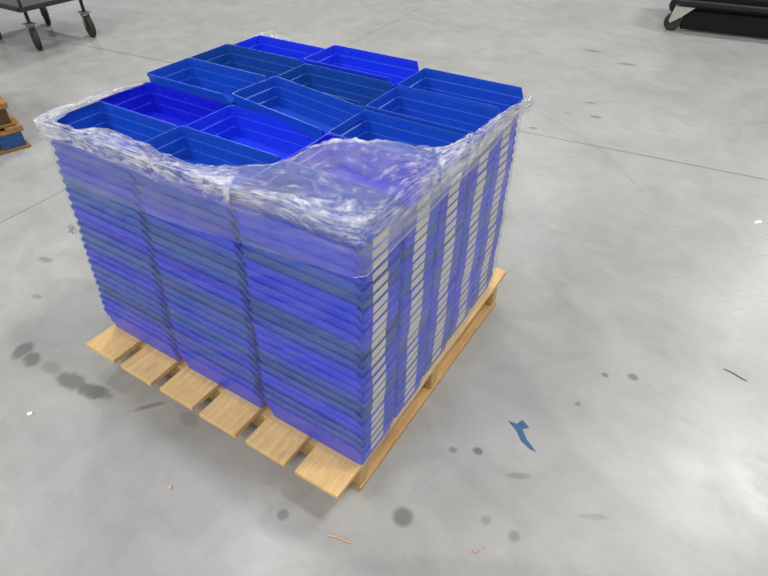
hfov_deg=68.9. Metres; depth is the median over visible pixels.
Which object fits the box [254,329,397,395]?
bin
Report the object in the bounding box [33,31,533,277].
wrap
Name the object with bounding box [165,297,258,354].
bin
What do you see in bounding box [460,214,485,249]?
bin
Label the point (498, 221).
bin
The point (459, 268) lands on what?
bin
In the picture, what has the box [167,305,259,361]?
bin
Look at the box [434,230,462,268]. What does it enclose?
bin
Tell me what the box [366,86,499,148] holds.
bin
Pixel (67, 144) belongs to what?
bin
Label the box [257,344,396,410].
bin
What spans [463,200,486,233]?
bin
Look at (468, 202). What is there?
bin
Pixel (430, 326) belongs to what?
bin
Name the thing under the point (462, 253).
bin
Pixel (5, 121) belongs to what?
pallet
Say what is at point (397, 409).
bin
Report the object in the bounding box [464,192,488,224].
bin
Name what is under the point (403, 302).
bin
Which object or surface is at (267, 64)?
bin
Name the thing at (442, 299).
bin
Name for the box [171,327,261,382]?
bin
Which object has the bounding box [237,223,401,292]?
bin
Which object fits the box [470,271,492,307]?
bin
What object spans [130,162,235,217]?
bin
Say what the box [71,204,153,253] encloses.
bin
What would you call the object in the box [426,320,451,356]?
bin
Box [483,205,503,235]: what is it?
bin
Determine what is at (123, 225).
bin
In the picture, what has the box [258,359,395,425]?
bin
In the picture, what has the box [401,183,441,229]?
bin
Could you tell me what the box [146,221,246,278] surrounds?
bin
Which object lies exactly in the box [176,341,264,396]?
bin
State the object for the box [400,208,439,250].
bin
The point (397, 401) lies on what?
bin
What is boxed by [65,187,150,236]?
bin
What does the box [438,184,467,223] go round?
bin
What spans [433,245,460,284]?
bin
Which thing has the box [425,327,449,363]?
bin
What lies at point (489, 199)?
bin
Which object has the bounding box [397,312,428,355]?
bin
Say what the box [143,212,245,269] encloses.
bin
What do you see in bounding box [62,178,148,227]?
bin
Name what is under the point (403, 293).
bin
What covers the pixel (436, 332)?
bin
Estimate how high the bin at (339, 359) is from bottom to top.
0.100 m
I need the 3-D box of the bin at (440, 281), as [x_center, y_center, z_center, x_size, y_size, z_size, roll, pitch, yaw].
[0.042,-0.106,1.910,0.388,0.100,0.201,22,45,24]
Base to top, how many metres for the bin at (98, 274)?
0.100 m
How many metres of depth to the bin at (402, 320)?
1.66 m
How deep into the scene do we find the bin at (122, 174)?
1.67 m
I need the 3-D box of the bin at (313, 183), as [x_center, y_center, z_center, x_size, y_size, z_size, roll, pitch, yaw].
[-0.164,-0.191,1.404,0.388,0.100,0.201,22,45,24]
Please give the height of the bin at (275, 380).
0.100 m
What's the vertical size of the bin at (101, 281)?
0.100 m
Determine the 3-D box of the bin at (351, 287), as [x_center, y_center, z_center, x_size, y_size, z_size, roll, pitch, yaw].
[-0.166,-0.085,1.480,0.388,0.100,0.201,22,45,24]
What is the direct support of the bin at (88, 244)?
on the bin at (93, 253)
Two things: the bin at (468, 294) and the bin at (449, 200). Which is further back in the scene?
the bin at (468, 294)
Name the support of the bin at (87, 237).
on the bin at (88, 244)
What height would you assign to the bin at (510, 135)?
0.100 m
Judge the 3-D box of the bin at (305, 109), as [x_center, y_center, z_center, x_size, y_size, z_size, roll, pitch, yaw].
[-0.276,-0.555,1.804,0.386,0.121,0.201,25,46,27]
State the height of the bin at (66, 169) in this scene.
0.100 m
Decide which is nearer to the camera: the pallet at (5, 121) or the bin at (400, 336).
the bin at (400, 336)
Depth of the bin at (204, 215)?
1.53 m
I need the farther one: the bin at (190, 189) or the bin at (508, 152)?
the bin at (508, 152)
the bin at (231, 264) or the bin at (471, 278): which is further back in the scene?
the bin at (471, 278)
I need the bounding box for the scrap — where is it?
[509,420,535,451]
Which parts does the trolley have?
leg, deck frame, leg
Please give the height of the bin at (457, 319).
0.100 m
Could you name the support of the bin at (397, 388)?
on the bin at (397, 395)
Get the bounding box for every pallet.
[0,95,15,128]
[0,110,30,154]
[86,266,505,499]
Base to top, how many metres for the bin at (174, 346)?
0.100 m
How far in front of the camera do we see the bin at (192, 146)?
1.63 m
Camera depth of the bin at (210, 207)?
1.51 m
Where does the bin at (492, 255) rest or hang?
on the bin at (487, 271)
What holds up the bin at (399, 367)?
on the bin at (398, 374)
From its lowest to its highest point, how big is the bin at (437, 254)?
0.100 m
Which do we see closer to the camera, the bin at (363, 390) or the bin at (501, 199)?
the bin at (363, 390)
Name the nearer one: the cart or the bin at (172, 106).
the bin at (172, 106)
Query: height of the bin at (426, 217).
0.100 m
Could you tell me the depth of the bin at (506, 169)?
1.99 m
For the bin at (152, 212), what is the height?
0.100 m
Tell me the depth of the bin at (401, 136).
1.73 m
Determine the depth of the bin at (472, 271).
2.06 m
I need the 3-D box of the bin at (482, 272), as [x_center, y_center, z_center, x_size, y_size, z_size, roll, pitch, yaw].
[0.248,-0.139,2.350,0.388,0.100,0.201,22,45,24]
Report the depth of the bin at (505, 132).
1.89 m
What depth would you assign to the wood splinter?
1.71 m
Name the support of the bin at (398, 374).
on the bin at (408, 370)
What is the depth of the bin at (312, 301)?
1.45 m
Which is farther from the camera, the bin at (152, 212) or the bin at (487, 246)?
the bin at (487, 246)
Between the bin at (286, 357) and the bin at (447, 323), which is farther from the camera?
the bin at (447, 323)
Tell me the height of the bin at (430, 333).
0.100 m
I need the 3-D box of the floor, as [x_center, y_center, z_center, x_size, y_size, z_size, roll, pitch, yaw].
[2.277,-4.307,7.897,26.000,0.150,28.000,22,45,24]
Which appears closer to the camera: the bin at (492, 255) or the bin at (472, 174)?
the bin at (472, 174)
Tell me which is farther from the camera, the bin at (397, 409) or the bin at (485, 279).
the bin at (485, 279)
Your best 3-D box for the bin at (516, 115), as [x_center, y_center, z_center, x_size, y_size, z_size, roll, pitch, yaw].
[0.256,-0.621,1.952,0.388,0.100,0.201,22,45,24]
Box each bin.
[44,101,177,170]
[49,133,136,180]
[50,141,138,189]
[54,151,141,200]
[56,160,144,210]
[59,169,146,218]
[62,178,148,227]
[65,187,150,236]
[68,196,152,245]
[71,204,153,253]
[74,213,156,262]
[77,221,157,270]
[79,229,159,278]
[81,237,162,286]
[83,244,163,293]
[86,252,165,301]
[88,259,167,308]
[91,267,169,315]
[93,274,170,322]
[96,280,172,329]
[98,288,173,336]
[99,82,225,125]
[99,294,176,342]
[102,300,177,349]
[103,307,182,360]
[127,125,278,205]
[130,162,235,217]
[132,171,238,228]
[135,181,239,239]
[138,192,241,249]
[141,202,243,259]
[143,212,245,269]
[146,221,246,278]
[147,58,265,105]
[148,230,247,287]
[150,239,248,297]
[152,248,249,305]
[154,257,251,314]
[157,265,252,322]
[159,274,254,331]
[161,282,256,338]
[163,290,257,347]
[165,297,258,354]
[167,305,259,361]
[168,312,259,368]
[170,319,260,376]
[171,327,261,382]
[174,334,263,390]
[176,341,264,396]
[177,347,266,407]
[186,105,324,160]
[190,44,301,78]
[232,76,362,139]
[232,160,402,257]
[233,35,324,63]
[233,201,401,268]
[235,212,401,280]
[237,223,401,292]
[239,234,401,302]
[241,245,401,313]
[243,255,401,323]
[244,264,400,333]
[245,275,399,342]
[246,284,398,351]
[247,293,397,360]
[250,302,398,369]
[250,310,397,378]
[252,319,396,386]
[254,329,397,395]
[256,337,397,403]
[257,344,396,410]
[258,351,396,418]
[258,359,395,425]
[260,367,395,432]
[261,374,394,439]
[262,381,394,446]
[263,389,393,453]
[264,396,393,464]
[278,64,392,110]
[285,134,442,218]
[304,45,418,87]
[328,110,473,182]
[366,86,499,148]
[393,368,423,416]
[394,354,425,398]
[394,362,424,405]
[395,335,426,378]
[395,340,426,385]
[395,349,426,391]
[396,298,430,340]
[396,325,427,370]
[397,68,522,124]
[397,279,432,324]
[397,287,432,332]
[397,305,429,348]
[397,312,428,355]
[397,318,428,363]
[398,270,433,316]
[399,253,434,298]
[399,260,434,307]
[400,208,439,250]
[400,224,436,269]
[400,233,436,279]
[400,246,435,289]
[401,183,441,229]
[401,194,440,239]
[401,215,437,260]
[423,332,449,375]
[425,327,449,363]
[426,314,452,350]
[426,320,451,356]
[427,297,454,337]
[427,306,453,344]
[428,275,456,315]
[428,284,455,323]
[428,290,455,330]
[429,269,456,308]
[431,263,457,300]
[432,254,459,292]
[433,237,461,276]
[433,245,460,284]
[434,218,464,259]
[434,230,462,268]
[435,210,464,250]
[436,201,465,241]
[437,193,466,232]
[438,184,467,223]
[439,174,468,213]
[440,169,469,203]
[441,163,469,193]
[448,303,471,338]
[450,293,473,327]
[451,285,474,321]
[452,281,474,314]
[453,273,475,307]
[455,256,478,286]
[455,260,477,293]
[455,265,476,300]
[456,246,480,279]
[457,239,482,272]
[458,231,483,265]
[459,225,483,257]
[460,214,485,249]
[462,206,486,241]
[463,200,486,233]
[464,181,490,216]
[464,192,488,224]
[465,176,491,207]
[466,163,493,199]
[467,153,494,189]
[468,147,495,180]
[470,136,497,170]
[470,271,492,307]
[473,131,497,160]
[474,265,492,295]
[475,253,494,283]
[475,258,493,288]
[476,249,495,276]
[477,241,497,270]
[478,233,499,263]
[479,227,500,256]
[481,218,501,249]
[482,209,502,242]
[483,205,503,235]
[484,196,504,227]
[485,191,505,219]
[486,180,507,212]
[487,174,508,204]
[488,167,510,196]
[490,156,512,188]
[491,147,513,179]
[493,138,514,171]
[494,130,515,162]
[495,124,516,153]
[497,113,518,143]
[500,106,520,131]
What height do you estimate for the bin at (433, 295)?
0.100 m
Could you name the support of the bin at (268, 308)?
on the bin at (257, 311)
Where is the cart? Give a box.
[664,0,767,37]
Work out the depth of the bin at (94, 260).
1.93 m
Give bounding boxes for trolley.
[0,0,95,49]
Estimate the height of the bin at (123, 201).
0.100 m
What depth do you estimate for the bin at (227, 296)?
1.69 m
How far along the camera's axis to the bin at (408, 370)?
1.82 m
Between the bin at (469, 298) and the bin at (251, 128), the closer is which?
the bin at (251, 128)
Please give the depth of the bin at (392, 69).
2.13 m
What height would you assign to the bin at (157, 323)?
0.100 m
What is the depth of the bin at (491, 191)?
2.01 m
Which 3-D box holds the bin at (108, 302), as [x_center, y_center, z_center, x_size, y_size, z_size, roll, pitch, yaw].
[-0.869,0.078,2.148,0.388,0.100,0.201,22,45,24]
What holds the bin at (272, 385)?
on the bin at (269, 390)
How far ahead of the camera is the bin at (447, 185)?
1.59 m
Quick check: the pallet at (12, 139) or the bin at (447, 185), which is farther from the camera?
the pallet at (12, 139)
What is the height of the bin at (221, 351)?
0.100 m
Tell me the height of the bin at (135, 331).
0.100 m
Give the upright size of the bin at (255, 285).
0.100 m
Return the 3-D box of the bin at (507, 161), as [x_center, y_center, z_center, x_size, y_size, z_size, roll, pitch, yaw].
[0.257,-0.492,2.054,0.388,0.100,0.201,22,45,24]
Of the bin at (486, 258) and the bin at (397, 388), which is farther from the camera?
the bin at (486, 258)
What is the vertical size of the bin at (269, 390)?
0.100 m
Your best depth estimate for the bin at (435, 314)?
1.90 m
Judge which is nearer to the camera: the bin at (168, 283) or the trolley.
the bin at (168, 283)
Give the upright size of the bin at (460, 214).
0.100 m
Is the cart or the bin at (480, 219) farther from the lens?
the cart
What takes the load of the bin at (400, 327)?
on the bin at (400, 336)
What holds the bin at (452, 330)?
on the pallet at (323, 467)
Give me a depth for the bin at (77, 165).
1.70 m
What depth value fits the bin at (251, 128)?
1.77 m
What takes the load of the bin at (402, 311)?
on the bin at (402, 320)
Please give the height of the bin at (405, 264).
0.100 m
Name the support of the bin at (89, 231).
on the bin at (87, 237)
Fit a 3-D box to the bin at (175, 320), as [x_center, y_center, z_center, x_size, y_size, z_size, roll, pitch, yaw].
[-0.520,0.137,1.921,0.388,0.100,0.201,22,45,24]
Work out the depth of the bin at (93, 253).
1.91 m
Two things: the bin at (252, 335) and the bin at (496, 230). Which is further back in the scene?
the bin at (496, 230)
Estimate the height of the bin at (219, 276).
0.100 m
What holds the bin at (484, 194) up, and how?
on the bin at (472, 213)
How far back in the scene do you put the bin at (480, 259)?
2.19 m
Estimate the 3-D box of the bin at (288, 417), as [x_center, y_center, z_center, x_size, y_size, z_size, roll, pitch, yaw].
[-0.179,0.408,1.851,0.388,0.100,0.201,22,45,24]
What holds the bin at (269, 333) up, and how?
on the bin at (363, 390)
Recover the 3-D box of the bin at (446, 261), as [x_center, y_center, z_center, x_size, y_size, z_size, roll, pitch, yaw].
[0.044,-0.156,1.869,0.388,0.100,0.201,22,45,24]
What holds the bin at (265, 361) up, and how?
on the bin at (299, 386)
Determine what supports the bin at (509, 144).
on the bin at (508, 152)
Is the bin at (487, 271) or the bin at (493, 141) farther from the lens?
the bin at (487, 271)
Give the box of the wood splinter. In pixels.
[328,535,352,543]
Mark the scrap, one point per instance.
(521, 425)
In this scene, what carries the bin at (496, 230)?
on the bin at (487, 246)
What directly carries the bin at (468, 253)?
on the bin at (459, 268)
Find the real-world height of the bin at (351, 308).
0.100 m
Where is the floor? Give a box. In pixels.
[0,0,767,575]
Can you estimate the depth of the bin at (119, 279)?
1.95 m
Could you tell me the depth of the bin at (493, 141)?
1.74 m
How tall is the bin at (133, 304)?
0.100 m
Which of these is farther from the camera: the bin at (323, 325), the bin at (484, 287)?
the bin at (484, 287)
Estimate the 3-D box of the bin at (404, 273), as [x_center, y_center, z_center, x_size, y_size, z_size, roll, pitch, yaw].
[-0.059,-0.143,1.655,0.388,0.100,0.201,22,45,24]
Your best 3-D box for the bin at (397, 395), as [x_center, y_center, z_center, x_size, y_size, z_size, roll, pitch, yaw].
[-0.068,0.240,1.951,0.388,0.100,0.201,22,45,24]
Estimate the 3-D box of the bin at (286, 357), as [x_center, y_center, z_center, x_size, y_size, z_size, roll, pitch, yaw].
[-0.171,0.201,1.694,0.388,0.100,0.201,22,45,24]
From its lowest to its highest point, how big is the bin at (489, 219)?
0.100 m
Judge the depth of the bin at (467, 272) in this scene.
2.04 m
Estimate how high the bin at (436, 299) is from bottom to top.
0.100 m
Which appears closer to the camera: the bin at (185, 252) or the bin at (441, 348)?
the bin at (185, 252)
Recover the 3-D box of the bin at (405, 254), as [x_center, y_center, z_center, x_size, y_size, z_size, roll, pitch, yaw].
[-0.058,-0.194,1.615,0.388,0.100,0.201,22,45,24]
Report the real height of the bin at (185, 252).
0.100 m
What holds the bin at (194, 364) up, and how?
on the pallet at (323, 467)
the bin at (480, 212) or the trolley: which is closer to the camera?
the bin at (480, 212)
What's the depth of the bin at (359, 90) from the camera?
2.01 m
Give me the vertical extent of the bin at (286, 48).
0.100 m
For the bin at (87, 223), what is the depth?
1.83 m
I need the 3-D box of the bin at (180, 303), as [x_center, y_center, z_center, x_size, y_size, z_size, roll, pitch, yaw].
[-0.513,0.061,1.860,0.388,0.100,0.201,22,45,24]
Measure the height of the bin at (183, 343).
0.100 m
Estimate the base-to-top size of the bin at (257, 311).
0.100 m
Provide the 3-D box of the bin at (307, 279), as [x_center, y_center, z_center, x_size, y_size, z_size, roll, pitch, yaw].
[-0.166,-0.059,1.500,0.388,0.100,0.201,22,45,24]
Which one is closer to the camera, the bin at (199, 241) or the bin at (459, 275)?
the bin at (199, 241)
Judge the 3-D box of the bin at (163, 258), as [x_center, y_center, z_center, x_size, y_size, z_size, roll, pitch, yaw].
[-0.509,-0.069,1.760,0.388,0.100,0.201,22,45,24]
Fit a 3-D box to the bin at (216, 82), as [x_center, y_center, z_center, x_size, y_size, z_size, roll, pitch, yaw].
[-0.617,-0.701,1.976,0.388,0.100,0.201,22,45,24]
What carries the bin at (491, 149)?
on the bin at (471, 184)
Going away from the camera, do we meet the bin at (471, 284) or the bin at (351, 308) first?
the bin at (351, 308)
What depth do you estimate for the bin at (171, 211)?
1.54 m
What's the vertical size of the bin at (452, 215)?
0.100 m
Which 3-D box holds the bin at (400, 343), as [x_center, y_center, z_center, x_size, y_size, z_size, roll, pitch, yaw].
[-0.067,0.061,1.813,0.388,0.100,0.201,22,45,24]
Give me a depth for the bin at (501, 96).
1.98 m
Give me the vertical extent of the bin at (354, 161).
0.100 m
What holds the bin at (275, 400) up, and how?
on the bin at (288, 417)
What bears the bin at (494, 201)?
on the bin at (501, 199)
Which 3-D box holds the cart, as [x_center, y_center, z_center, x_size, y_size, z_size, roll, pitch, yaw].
[4.131,-3.014,5.484,2.302,0.949,0.960,17,43,19]
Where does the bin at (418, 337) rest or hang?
on the bin at (399, 367)
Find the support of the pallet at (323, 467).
on the floor
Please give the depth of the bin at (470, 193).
1.80 m
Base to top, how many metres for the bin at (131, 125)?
0.100 m

